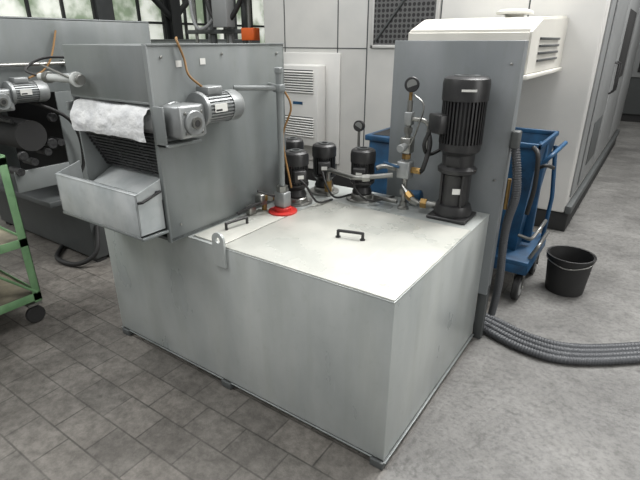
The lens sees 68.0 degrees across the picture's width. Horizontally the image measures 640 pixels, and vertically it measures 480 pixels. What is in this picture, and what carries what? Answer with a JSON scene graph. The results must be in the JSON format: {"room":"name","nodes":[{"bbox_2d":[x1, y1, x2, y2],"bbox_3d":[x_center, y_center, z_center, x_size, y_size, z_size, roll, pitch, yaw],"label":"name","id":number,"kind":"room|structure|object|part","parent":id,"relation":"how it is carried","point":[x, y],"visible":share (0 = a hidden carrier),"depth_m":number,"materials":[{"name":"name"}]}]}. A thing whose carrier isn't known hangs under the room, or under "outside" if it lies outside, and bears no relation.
{"room":"metal workshop","nodes":[
{"label":"metal workshop","id":0,"kind":"room"},
{"bbox_2d":[94,0,114,19],"bbox_3d":[-4.409,-5.154,9.421,0.200,3.000,0.350,15,27,32],"label":"pier","id":1,"kind":"object","parent":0,"point":[104,8],"visible":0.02,"depth_m":9.56,"materials":[{"name":"grey paint"}]},
{"bbox_2d":[233,0,237,38],"bbox_3d":[-2.365,-6.302,12.153,0.200,3.000,0.350,15,27,32],"label":"pier","id":2,"kind":"object","parent":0,"point":[235,27],"visible":0.02,"depth_m":12.47,"materials":[{"name":"grey paint"}]},
{"bbox_2d":[0,121,639,479],"bbox_3d":[1.421,-0.365,5.127,16.000,0.100,19.000,15,27,32],"label":"floor","id":3,"kind":"structure","parent":0,"point":[82,398],"depth_m":2.28,"materials":[{"name":"grey tile"}]},
{"bbox_2d":[0,154,45,322],"bbox_3d":[-2.228,0.078,2.614,0.720,1.030,0.870,15,27,32],"label":"cart","id":4,"kind":"object","parent":3,"relation":"on","point":[15,293],"visible":1,"depth_m":2.79,"materials":[{"name":"green paint"}]},
{"bbox_3d":[-1.942,-0.297,2.243,0.005,0.050,0.860,15,27,32],"label":"rail","id":5,"kind":"part","parent":4,"relation":"part of","materials":[{"name":"green metal"}]},
{"bbox_3d":[-1.942,0.145,2.429,0.005,0.050,0.860,15,27,32],"label":"rail","id":6,"kind":"part","parent":4,"relation":"part of","materials":[{"name":"green metal"}]},
{"bbox_3d":[-1.989,-0.069,2.938,0.710,0.050,0.005,15,27,32],"label":"rail","id":7,"kind":"part","parent":4,"relation":"part of","materials":[{"name":"green metal"}]},
{"bbox_3d":[-1.989,0.254,3.073,0.710,0.050,0.005,15,27,32],"label":"rail","id":8,"kind":"part","parent":4,"relation":"part of","materials":[{"name":"green metal"}]},
{"bbox_3d":[-1.942,0.468,2.564,0.005,0.050,0.860,15,27,32],"label":"rail","id":9,"kind":"part","parent":4,"relation":"part of","materials":[{"name":"green metal"}]},
{"bbox_3d":[-1.715,-0.046,2.742,0.045,0.880,0.005,15,27,32],"label":"post","id":10,"kind":"part","parent":4,"relation":"part of","materials":[{"name":"green metal"}]},
{"bbox_3d":[-1.740,0.382,2.878,0.060,0.015,0.080,15,27,32],"label":"caster plate","id":11,"kind":"part","parent":4,"relation":"part of","materials":[{"name":"metal"}]},
{"bbox_2d":[0,16,150,265],"bbox_3d":[-2.084,-0.924,4.089,1.672,1.735,2.000,15,27,32],"label":"machine","id":12,"kind":"object","parent":3,"relation":"on","point":[39,140],"visible":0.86,"depth_m":3.29,"materials":[{"name":"grey paint"}]},
{"bbox_3d":[-2.342,-0.859,3.282,0.880,0.030,0.030,15,27,32],"label":"belt rod","id":13,"kind":"part","parent":12,"relation":"part of","materials":[{"name":"black metal"}]},
{"bbox_3d":[-2.444,-1.160,3.863,0.012,1.115,1.300,15,27,32],"label":"plate","id":14,"kind":"part","parent":12,"relation":"part of","materials":[{"name":"paint"}]},
{"bbox_3d":[-1.865,-0.928,2.981,0.126,0.126,0.140,15,27,32],"label":"drive motor","id":15,"kind":"part","parent":12,"relation":"part of","materials":[{"name":"metal"}]},
{"bbox_3d":[-1.903,-0.436,3.282,0.012,0.140,0.370,15,27,32],"label":"under panel","id":16,"kind":"part","parent":12,"relation":"part of","materials":[{"name":"paint"}]},
{"bbox_3d":[-1.970,-0.514,4.538,1.570,0.570,1.450,15,27,32],"label":"tank","id":17,"kind":"part","parent":12,"relation":"part of","materials":[{"name":"grey metal"}]},
{"bbox_3d":[-1.563,-0.828,3.653,0.012,0.665,0.830,15,27,32],"label":"plate","id":18,"kind":"part","parent":12,"relation":"part of","materials":[{"name":"paint"}]},
{"bbox_3d":[-2.070,-1.572,3.410,0.920,0.015,1.300,15,27,32],"label":"plate","id":19,"kind":"part","parent":12,"relation":"part of","materials":[{"name":"paint"}]},
{"bbox_3d":[-1.696,-1.267,3.259,0.012,0.450,1.300,15,27,32],"label":"plate","id":20,"kind":"part","parent":12,"relation":"part of","materials":[{"name":"paint"}]},
{"bbox_2d":[163,0,171,38],"bbox_3d":[-3.177,-5.583,9.669,0.020,6.000,0.240,15,27,32],"label":"flange","id":21,"kind":"object","parent":3,"relation":"on","point":[165,2],"visible":0.02,"depth_m":10.03,"materials":[{"name":"paint"}]},
{"bbox_2d":[167,0,173,38],"bbox_3d":[-3.086,-5.559,9.611,0.200,6.000,0.040,15,27,32],"label":"web","id":22,"kind":"object","parent":3,"relation":"on","point":[169,6],"visible":0.02,"depth_m":10.05,"materials":[{"name":"paint"}]},
{"bbox_2d":[152,0,171,21],"bbox_3d":[-3.484,-4.967,9.235,0.119,1.284,1.472,15,27,32],"label":"brace","id":23,"kind":"object","parent":22,"relation":"attached to","point":[157,3],"visible":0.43,"depth_m":9.71,"materials":[{"name":"paint"}]},
{"bbox_2d":[180,0,188,14],"bbox_3d":[-2.689,-5.413,10.298,0.119,1.284,1.472,15,27,32],"label":"brace","id":24,"kind":"object","parent":22,"relation":"attached to","point":[184,5],"visible":0.43,"depth_m":10.10,"materials":[{"name":"paint"}]},
{"bbox_2d":[170,0,183,38],"bbox_3d":[-2.996,-5.535,9.554,0.020,6.000,0.240,15,27,32],"label":"flange","id":25,"kind":"object","parent":3,"relation":"on","point":[175,4],"visible":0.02,"depth_m":9.93,"materials":[{"name":"paint"}]},
{"bbox_2d":[151,39,259,43],"bbox_3d":[-2.041,-2.763,8.611,2.000,1.620,0.715,15,27,32],"label":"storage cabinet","id":26,"kind":"object","parent":3,"relation":"on","point":[153,41],"visible":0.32,"depth_m":8.04,"materials":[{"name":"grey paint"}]},
{"bbox_3d":[-2.774,-2.822,8.674,0.640,1.480,0.015,15,27,32],"label":"door","id":27,"kind":"part","parent":26,"relation":"part of","materials":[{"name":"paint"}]},
{"bbox_2d":[187,0,259,42],"bbox_3d":[-1.234,-2.487,6.174,1.300,3.000,0.366,15,27,32],"label":"rack","id":28,"kind":"object","parent":3,"relation":"on","point":[219,13],"visible":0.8,"depth_m":5.90,"materials":[{"name":"metal"}]},
{"bbox_3d":[-1.289,-2.679,6.103,1.200,0.050,0.040,15,27,32],"label":"rail","id":29,"kind":"part","parent":28,"relation":"part of","materials":[{"name":"grey metal"}]},
{"bbox_2d":[104,180,489,470],"bbox_3d":[-0.148,0.175,2.629,1.752,0.840,1.118,15,27,32],"label":"tank","id":30,"kind":"object","parent":3,"relation":"on","point":[342,315],"visible":0.96,"depth_m":2.08,"materials":[{"name":"metal"}]},
{"bbox_2d":[24,43,285,242],"bbox_3d":[-0.809,-0.568,2.437,0.884,0.818,0.966,15,27,32],"label":"filter","id":31,"kind":"object","parent":30,"relation":"on","point":[137,188],"visible":0.98,"depth_m":2.13,"materials":[{"name":"paint"}]},
{"bbox_3d":[-1.244,-0.745,2.172,0.030,0.051,0.051,15,27,32],"label":"sensor knob","id":32,"kind":"part","parent":31,"relation":"part of","materials":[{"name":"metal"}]},
{"bbox_3d":[-1.176,-0.750,2.106,0.282,0.060,0.010,17,28,35],"label":"sensor rod","id":33,"kind":"part","parent":31,"relation":"part of","materials":[{"name":"metal"}]},
{"bbox_3d":[-1.111,-0.657,2.287,0.018,0.040,0.220,15,27,32],"label":"scraper arm","id":34,"kind":"part","parent":31,"relation":"part of","materials":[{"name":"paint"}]},
{"bbox_2d":[55,160,168,241],"bbox_3d":[-0.948,-0.190,2.155,0.650,0.239,0.139,15,27,32],"label":"tray","id":35,"kind":"object","parent":31,"relation":"on","point":[143,215],"depth_m":2.06,"materials":[{"name":"paint"}]},
{"bbox_3d":[-0.889,-0.457,2.115,0.550,0.013,0.013,15,27,32],"label":"belt rod","id":36,"kind":"part","parent":31,"relation":"part of","materials":[{"name":"black metal"}]},
{"bbox_3d":[-0.885,-0.444,2.128,0.550,0.013,0.013,15,27,32],"label":"belt rod","id":37,"kind":"part","parent":31,"relation":"part of","materials":[{"name":"black metal"}]},
{"bbox_3d":[-0.904,-0.624,2.574,0.012,0.815,0.830,15,27,32],"label":"plate","id":38,"kind":"part","parent":31,"relation":"part of","materials":[{"name":"paint"}]},
{"bbox_3d":[-0.880,-0.432,2.141,0.550,0.013,0.013,15,27,32],"label":"belt rod","id":39,"kind":"part","parent":31,"relation":"part of","materials":[{"name":"black metal"}]},
{"bbox_3d":[-0.875,-0.419,2.154,0.550,0.013,0.013,15,27,32],"label":"belt rod","id":40,"kind":"part","parent":31,"relation":"part of","materials":[{"name":"black metal"}]},
{"bbox_3d":[-0.871,-0.406,2.166,0.550,0.013,0.013,15,27,32],"label":"belt rod","id":41,"kind":"part","parent":31,"relation":"part of","materials":[{"name":"black metal"}]},
{"bbox_3d":[-0.866,-0.394,2.179,0.550,0.013,0.013,15,27,32],"label":"belt rod","id":42,"kind":"part","parent":31,"relation":"part of","materials":[{"name":"black metal"}]},
{"bbox_3d":[-0.861,-0.381,2.192,0.550,0.013,0.013,15,27,32],"label":"belt rod","id":43,"kind":"part","parent":31,"relation":"part of","materials":[{"name":"black metal"}]},
{"bbox_3d":[-0.856,-0.368,2.205,0.550,0.013,0.013,15,27,32],"label":"belt rod","id":44,"kind":"part","parent":31,"relation":"part of","materials":[{"name":"black metal"}]},
{"bbox_3d":[-0.852,-0.355,2.217,0.550,0.013,0.013,15,27,32],"label":"belt rod","id":45,"kind":"part","parent":31,"relation":"part of","materials":[{"name":"black metal"}]},
{"bbox_3d":[-0.847,-0.343,2.230,0.550,0.013,0.013,15,27,32],"label":"belt rod","id":46,"kind":"part","parent":31,"relation":"part of","materials":[{"name":"black metal"}]},
{"bbox_3d":[-0.842,-0.330,2.243,0.550,0.013,0.013,15,27,32],"label":"belt rod","id":47,"kind":"part","parent":31,"relation":"part of","materials":[{"name":"black metal"}]},
{"bbox_3d":[-0.666,-0.930,2.267,0.590,0.012,0.830,15,27,32],"label":"plate","id":48,"kind":"part","parent":31,"relation":"part of","materials":[{"name":"paint"}]},
{"bbox_2d":[152,37,244,148],"bbox_3d":[-0.512,-0.624,1.980,0.205,0.415,0.394,15,27,32],"label":"motor","id":49,"kind":"object","parent":31,"relation":"attached to","point":[184,121],"visible":1,"depth_m":1.93,"materials":[{"name":"metal"}]},
{"bbox_3d":[-0.461,-0.568,2.035,0.126,0.126,0.140,15,27,32],"label":"motor","id":50,"kind":"part","parent":49,"relation":"part of","materials":[{"name":"metal"}]},
{"bbox_3d":[-0.428,-0.497,2.272,0.012,0.815,0.830,15,27,32],"label":"plate","id":51,"kind":"part","parent":31,"relation":"part of","materials":[{"name":"paint"}]},
{"bbox_3d":[-0.434,-0.691,2.733,0.590,0.815,0.012,15,27,32],"label":"plate","id":52,"kind":"part","parent":31,"relation":"part of","materials":[{"name":"paint"}]},
{"bbox_3d":[-0.398,-0.082,2.272,0.014,0.040,0.138,21,30,40],"label":"lid handle","id":53,"kind":"part","parent":30,"relation":"part of","materials":[{"name":"black metal"}]},
{"bbox_3d":[-0.366,-0.076,2.316,0.190,0.007,0.480,15,27,32],"label":"lid","id":54,"kind":"part","parent":30,"relation":"part of","materials":[{"name":"paint"}]},
{"bbox_2d":[233,67,296,215],"bbox_3d":[-0.252,-0.472,2.334,0.237,0.709,0.329,15,27,32],"label":"pipe","id":55,"kind":"object","parent":30,"relation":"on","point":[281,197],"visible":0.99,"depth_m":2.38,"materials":[{"name":"metal"}]},
{"bbox_3d":[-0.295,-0.706,2.205,0.216,0.031,0.024,-8,24,-18],"label":"cross arm","id":56,"kind":"part","parent":55,"relation":"part of","materials":[{"name":"paint"}]},
{"bbox_3d":[-0.272,-0.233,2.397,0.094,0.051,0.012,-12,26,-26],"label":"valve lever","id":57,"kind":"part","parent":55,"relation":"part of","materials":[{"name":"silver metal"}]},
{"bbox_2d":[262,195,273,209],"bbox_3d":[-0.262,-0.197,2.487,0.090,0.084,0.028,4,23,11],"label":"outlet","id":58,"kind":"object","parent":55,"relation":"attached to","point":[264,197],"depth_m":2.47,"materials":[{"name":"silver metal"}]},
{"bbox_2d":[286,137,303,149],"bbox_3d":[-0.171,-0.478,2.903,0.175,0.292,0.187,15,27,32],"label":"pump","id":59,"kind":"object","parent":30,"relation":"on","point":[291,142],"visible":0.23,"depth_m":2.81,"materials":[{"name":"metal"}]},
{"bbox_2d":[284,148,312,206],"bbox_3d":[-0.127,-0.346,2.590,0.183,0.292,0.175,15,27,32],"label":"pump","id":60,"kind":"object","parent":30,"relation":"on","point":[297,159],"visible":0.75,"depth_m":2.53,"materials":[{"name":"metal"}]},
{"bbox_3d":[-0.130,-0.364,2.585,0.130,0.103,0.130,15,27,32],"label":"motor","id":61,"kind":"part","parent":60,"relation":"part of","materials":[{"name":"black metal"}]},
{"bbox_2d":[310,141,338,195],"bbox_3d":[0.022,-0.422,2.770,0.175,0.292,0.185,15,27,32],"label":"pump","id":62,"kind":"object","parent":30,"relation":"on","point":[323,152],"visible":0.84,"depth_m":2.71,"materials":[{"name":"metal"}]},
{"bbox_3d":[0.025,-0.440,2.767,0.130,0.103,0.130,15,27,32],"label":"motor","id":63,"kind":"part","parent":62,"relation":"part of","materials":[{"name":"black metal"}]},
{"bbox_2d":[292,120,397,203],"bbox_3d":[0.140,-0.420,2.593,0.568,0.424,0.304,1,23,2],"label":"pipe","id":64,"kind":"object","parent":30,"relation":"on","point":[359,125],"visible":0.98,"depth_m":2.59,"materials":[{"name":"metal"}]},
{"bbox_3d":[0.218,-0.444,2.726,0.016,0.365,0.016,15,27,32],"label":"gauge stem","id":65,"kind":"part","parent":64,"relation":"part of","materials":[{"name":"metal"}]},
{"bbox_3d":[0.141,-0.007,2.153,0.829,0.007,0.796,15,27,32],"label":"lid plate","id":66,"kind":"part","parent":30,"relation":"part of","materials":[{"name":"paint"}]},
{"bbox_3d":[0.136,-0.024,2.134,0.131,0.040,0.014,8,24,18],"label":"lid handle","id":67,"kind":"part","parent":30,"relation":"part of","materials":[{"name":"black metal"}]},
{"bbox_2d":[346,146,375,203],"bbox_3d":[0.234,-0.367,2.639,0.175,0.292,0.189,15,27,32],"label":"pump","id":68,"kind":"object","parent":30,"relation":"on","point":[363,158],"visible":0.82,"depth_m":2.58,"materials":[{"name":"metal"}]},
{"bbox_3d":[0.237,-0.386,2.637,0.130,0.103,0.130,15,27,32],"label":"motor","id":69,"kind":"part","parent":68,"relation":"part of","materials":[{"name":"black metal"}]},
{"bbox_2d":[375,77,431,209],"bbox_3d":[0.441,-0.478,2.415,0.265,0.670,0.215,-3,23,-7],"label":"valve manifold","id":70,"kind":"object","parent":30,"relation":"on","point":[405,168],"visible":0.96,"depth_m":2.40,"materials":[{"name":"metal"}]},
{"bbox_3d":[0.363,-0.385,2.425,0.089,0.043,0.014,-4,23,-10],"label":"lever","id":71,"kind":"part","parent":70,"relation":"part of","materials":[{"name":"blue paint"}]},
{"bbox_3d":[0.515,-0.238,2.591,0.088,0.078,0.070,11,25,25],"label":"motor","id":72,"kind":"part","parent":70,"relation":"part of","materials":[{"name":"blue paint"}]},
{"bbox_2d":[419,74,490,224],"bbox_3d":[0.645,-0.442,2.309,0.275,0.685,0.234,15,27,32],"label":"pump","id":73,"kind":"object","parent":30,"relation":"on","point":[460,124],"visible":0.99,"depth_m":2.21,"materials":[{"name":"black paint"}]},
{"bbox_2d":[419,198,435,207],"bbox_3d":[0.557,-0.186,2.455,0.091,0.054,0.059,15,27,32],"label":"outlet","id":74,"kind":"object","parent":73,"relation":"attached to","point":[423,203],"depth_m":2.44,"materials":[{"name":"silver metal"}]},
{"bbox_3d":[0.602,-0.256,2.363,0.014,0.200,0.014,15,27,32],"label":"tie rod","id":75,"kind":"part","parent":73,"relation":"part of","materials":[{"name":"metal"}]},
{"bbox_3d":[0.672,-0.129,2.426,0.200,0.018,0.190,15,27,32],"label":"foot plate","id":76,"kind":"part","parent":73,"relation":"part of","materials":[{"name":"black metal"}]},
{"bbox_3d":[0.689,-0.233,2.308,0.014,0.200,0.014,15,27,32],"label":"tie rod","id":77,"kind":"part","parent":73,"relation":"part of","materials":[{"name":"black metal"}]},
{"bbox_3d":[0.675,-0.560,2.249,0.202,0.200,0.202,15,27,32],"label":"motor","id":78,"kind":"part","parent":73,"relation":"part of","materials":[{"name":"black metal"}]},
{"bbox_2d":[365,127,389,193],"bbox_3d":[0.688,-0.350,3.705,0.510,0.972,0.540,15,27,32],"label":"trolley","id":79,"kind":"object","parent":3,"relation":"on","point":[378,140],"visible":0.02,"depth_m":3.46,"materials":[{"name":"paint"}]},
{"bbox_2d":[263,0,639,230],"bbox_3d":[2.152,-2.534,6.416,3.500,2.900,4.830,15,27,32],"label":"enclosure","id":80,"kind":"object","parent":3,"relation":"on","point":[584,101],"visible":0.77,"depth_m":4.64,"materials":[{"name":"grey paint"}]},
{"bbox_2d":[284,64,324,145],"bbox_3d":[-0.196,-1.511,5.323,0.530,0.860,0.208,15,27,32],"label":"air conditioning unit","id":81,"kind":"object","parent":80,"relation":"attached to","point":[304,83],"visible":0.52,"depth_m":5.20,"materials":[{"name":"white paint"}]},
{"bbox_3d":[-0.137,-1.500,5.401,0.850,1.180,0.030,15,27,32],"label":"raised panel","id":82,"kind":"part","parent":80,"relation":"part of","materials":[{"name":"white metal"}]},
{"bbox_2d":[370,0,439,47],"bbox_3d":[0.786,-2.351,4.354,0.690,1.100,0.028,15,27,32],"label":"vent","id":83,"kind":"object","parent":80,"relation":"attached to","point":[391,21],"depth_m":4.51,"materials":[{"name":"grey metal"}]},
{"bbox_2d":[408,9,568,79],"bbox_3d":[1.279,-1.481,3.562,0.855,0.430,1.205,15,27,32],"label":"air conditioning unit","id":84,"kind":"object","parent":80,"relation":"attached to","point":[546,35],"visible":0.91,"depth_m":3.16,"materials":[{"name":"white paint"}]},
{"bbox_2d":[586,115,602,163],"bbox_3d":[2.711,-0.995,4.688,0.006,0.400,0.600,15,27,32],"label":"grille","id":85,"kind":"object","parent":80,"relation":"attached to","point":[595,132],"depth_m":4.62,"materials":[{"name":"grey metal"}]},
{"bbox_3d":[2.702,-1.757,4.374,0.015,2.350,1.000,15,27,32],"label":"door","id":86,"kind":"part","parent":80,"relation":"part of","materials":[{"name":"grey metal"}]},
{"bbox_3d":[2.954,-1.625,4.769,0.054,0.317,0.020,15,27,32],"label":"door pull","id":87,"kind":"part","parent":80,"relation":"part of","materials":[{"name":"black metal"}]},
{"bbox_3d":[3.096,-1.704,4.958,0.054,0.317,0.020,15,27,32],"label":"door pull","id":88,"kind":"part","parent":80,"relation":"part of","materials":[{"name":"black metal"}]},
{"bbox_3d":[3.454,-2.180,5.380,0.015,2.350,1.550,15,27,32],"label":"door","id":89,"kind":"part","parent":80,"relation":"part of","materials":[{"name":"grey metal"}]},
{"bbox_3d":[4.391,-2.706,6.632,0.015,2.350,1.650,15,27,32],"label":"door","id":90,"kind":"part","parent":80,"relation":"part of","materials":[{"name":"grey metal"}]},
{"bbox_2d":[386,40,528,338],"bbox_3d":[0.671,-0.235,2.623,0.645,1.600,0.075,15,27,32],"label":"panel","id":91,"kind":"object","parent":3,"relation":"on","point":[430,62],"visible":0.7,"depth_m":2.42,"materials":[{"name":"paint"}]},
{"bbox_3d":[0.923,0.403,2.719,0.050,0.350,0.050,15,27,32],"label":"leg","id":92,"kind":"part","parent":91,"relation":"part of","materials":[{"name":"grey paint"}]},
{"bbox_2d":[488,130,521,315],"bbox_3d":[0.991,-0.036,2.517,0.093,1.084,0.183,15,27,32],"label":"cable conduit","id":93,"kind":"object","parent":91,"relation":"attached to","point":[516,135],"visible":1,"depth_m":2.42,"materials":[{"name":"grey paint"}]},
{"bbox_3d":[0.952,-0.233,2.411,0.019,0.160,0.019,15,27,32],"label":"rod","id":94,"kind":"part","parent":93,"relation":"part of","materials":[{"name":"gold metal"}]},
{"bbox_2d":[493,127,567,299],"bbox_3d":[1.248,-0.210,3.286,0.652,1.039,0.667,15,27,32],"label":"trolley","id":95,"kind":"object","parent":3,"relation":"on","point":[525,246],"visible":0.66,"depth_m":3.08,"materials":[{"name":"blue metal"}]},
{"bbox_3d":[1.081,0.131,3.198,0.600,0.060,0.050,15,27,32],"label":"frame","id":96,"kind":"part","parent":95,"relation":"part of","materials":[{"name":"blue paint"}]},
{"bbox_3d":[1.235,0.004,3.386,0.600,0.032,0.590,15,27,32],"label":"plate","id":97,"kind":"part","parent":95,"relation":"part of","materials":[{"name":"blue paint"}]},
{"bbox_3d":[1.461,0.105,3.259,0.050,0.060,0.590,15,27,32],"label":"frame","id":98,"kind":"part","parent":95,"relation":"part of","materials":[{"name":"blue paint"}]},
{"bbox_3d":[1.464,-0.537,3.000,0.103,0.121,0.496,15,27,32],"label":"push handle","id":99,"kind":"part","parent":95,"relation":"part of","materials":[{"name":"blue paint"}]},
{"bbox_2d":[473,323,639,365],"bbox_3d":[1.858,0.572,2.705,2.563,0.044,0.625,5,23,11],"label":"corrugated hose","id":100,"kind":"object","parent":3,"relation":"on","point":[626,359],"visible":0.66,"depth_m":2.53,"materials":[{"name":"grey plastic"}]},
{"bbox_2d":[474,316,639,356],"bbox_3d":[1.882,0.558,2.739,2.575,0.044,0.607,4,23,11],"label":"corrugated hose","id":101,"kind":"object","parent":3,"relation":"on","point":[500,331],"visible":0.38,"depth_m":2.58,"materials":[{"name":"grey plastic"}]},
{"bbox_2d":[475,309,639,347],"bbox_3d":[1.929,0.530,2.806,2.597,0.044,0.570,4,23,9],"label":"corrugated hose","id":102,"kind":"object","parent":3,"relation":"on","point":[510,326],"visible":0.46,"depth_m":2.65,"materials":[{"name":"grey plastic"}]},
{"bbox_2d":[485,317,639,352],"bbox_3d":[1.905,0.544,2.772,2.585,0.044,0.588,4,23,10],"label":"corrugated hose","id":103,"kind":"object","parent":3,"relation":"on","point":[504,328],"visible":0.43,"depth_m":2.62,"materials":[{"name":"grey plastic"}]},
{"bbox_2d":[545,245,596,296],"bbox_3d":[1.702,0.218,3.264,0.308,0.268,0.307,15,27,32],"label":"bucket","id":104,"kind":"object","parent":3,"relation":"on","point":[568,269],"visible":1,"depth_m":3.20,"materials":[{"name":"plastic"}]},
{"bbox_2d":[620,41,639,121],"bbox_3d":[8.067,-3.659,9.608,4.000,2.500,1.750,15,27,32],"label":"machine","id":105,"kind":"object","parent":3,"relation":"on","point":[631,110],"visible":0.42,"depth_m":9.93,"materials":[{"name":"grey paint"}]},
{"bbox_3d":[7.055,-3.765,9.214,1.500,1.200,0.030,15,27,32],"label":"door trim","id":106,"kind":"part","parent":105,"relation":"part of","materials":[{"name":"grey metal"}]},
{"bbox_3d":[-5.247,-2.747,9.116,0.200,1.200,19.000,15,27,32],"label":"sill","id":107,"kind":"structure","parent":0,"visible":0},
{"bbox_2d":[24,0,31,16],"bbox_3d":[-5.241,-4.679,8.293,0.060,3.000,0.050,15,27,32],"label":"mullion","id":108,"kind":"object","parent":107,"relation":"on","point":[26,2],"visible":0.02,"depth_m":8.50,"materials":[{"name":"paint"}]},
{"bbox_2d":[0,0,92,18],"bbox_3d":[-5.456,-4.586,8.071,0.020,3.000,3.250,15,27,32],"label":"pane","id":109,"kind":"object","parent":107,"relation":"on","point":[74,9],"visible":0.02,"depth_m":8.81,"materials":[{"name":"glass"}]},
{"bbox_2d":[59,0,65,18],"bbox_3d":[-4.878,-4.883,8.778,0.060,3.000,0.050,15,27,32],"label":"mullion","id":110,"kind":"object","parent":107,"relation":"on","point":[61,3],"visible":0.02,"depth_m":8.97,"materials":[{"name":"paint"}]},
{"bbox_2d":[90,0,96,19],"bbox_3d":[-4.514,-5.088,9.264,0.060,3.000,0.050,15,27,32],"label":"mullion","id":111,"kind":"object","parent":107,"relation":"on","point":[91,1],"visible":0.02,"depth_m":9.45,"materials":[{"name":"paint"}]},
{"bbox_2d":[135,0,140,20],"bbox_3d":[-3.924,-5.419,10.053,0.060,3.000,0.050,15,27,32],"label":"mullion","id":112,"kind":"object","parent":107,"relation":"on","point":[136,1],"visible":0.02,"depth_m":10.23,"materials":[{"name":"paint"}]},
{"bbox_2d":[160,0,166,38],"bbox_3d":[-3.561,-5.623,10.539,0.060,3.000,0.050,15,27,32],"label":"mullion","id":113,"kind":"object","parent":107,"relation":"on","point":[162,13],"visible":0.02,"depth_m":10.82,"materials":[{"name":"paint"}]},
{"bbox_2d":[112,0,223,38],"bbox_3d":[-3.412,-5.734,10.803,0.020,3.000,3.250,15,27,32],"label":"pane","id":114,"kind":"object","parent":107,"relation":"on","point":[123,9],"visible":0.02,"depth_m":10.58,"materials":[{"name":"glass"}]},
{"bbox_2d":[121,20,205,25],"bbox_3d":[-3.383,-5.049,11.069,0.050,0.050,3.250,15,27,32],"label":"bar","id":115,"kind":"object","parent":114,"relation":"attached to","point":[149,22],"visible":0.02,"depth_m":10.79,"materials":[{"name":"paint"}]},
{"bbox_2d":[182,0,188,38],"bbox_3d":[-3.197,-5.827,11.024,0.060,3.000,0.050,15,27,32],"label":"mullion","id":116,"kind":"object","parent":107,"relation":"on","point":[184,12],"visible":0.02,"depth_m":11.29,"materials":[{"name":"paint"}]},
{"bbox_2d":[202,0,207,38],"bbox_3d":[-2.834,-6.032,11.510,0.060,3.000,0.050,15,27,32],"label":"mullion","id":117,"kind":"object","parent":107,"relation":"on","point":[203,1],"visible":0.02,"depth_m":11.69,"materials":[{"name":"paint"}]},
{"bbox_2d":[236,0,264,42],"bbox_3d":[-1.367,-6.883,13.534,0.020,3.000,3.250,15,27,32],"label":"pane","id":118,"kind":"object","parent":107,"relation":"on","point":[257,5],"visible":0.02,"depth_m":13.19,"materials":[{"name":"glass"}]},
{"bbox_2d":[237,25,263,26],"bbox_3d":[-1.339,-6.197,13.801,0.050,0.050,3.250,15,27,32],"label":"bar","id":119,"kind":"object","parent":118,"relation":"attached to","point":[237,25],"visible":0.14,"depth_m":13.16,"materials":[{"name":"paint"}]},
{"bbox_2d":[250,0,252,27],"bbox_3d":[-1.880,-6.567,12.785,0.060,3.000,0.050,15,27,32],"label":"mullion","id":120,"kind":"object","parent":107,"relation":"on","point":[251,13],"visible":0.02,"depth_m":12.93,"materials":[{"name":"paint"}]}
]}

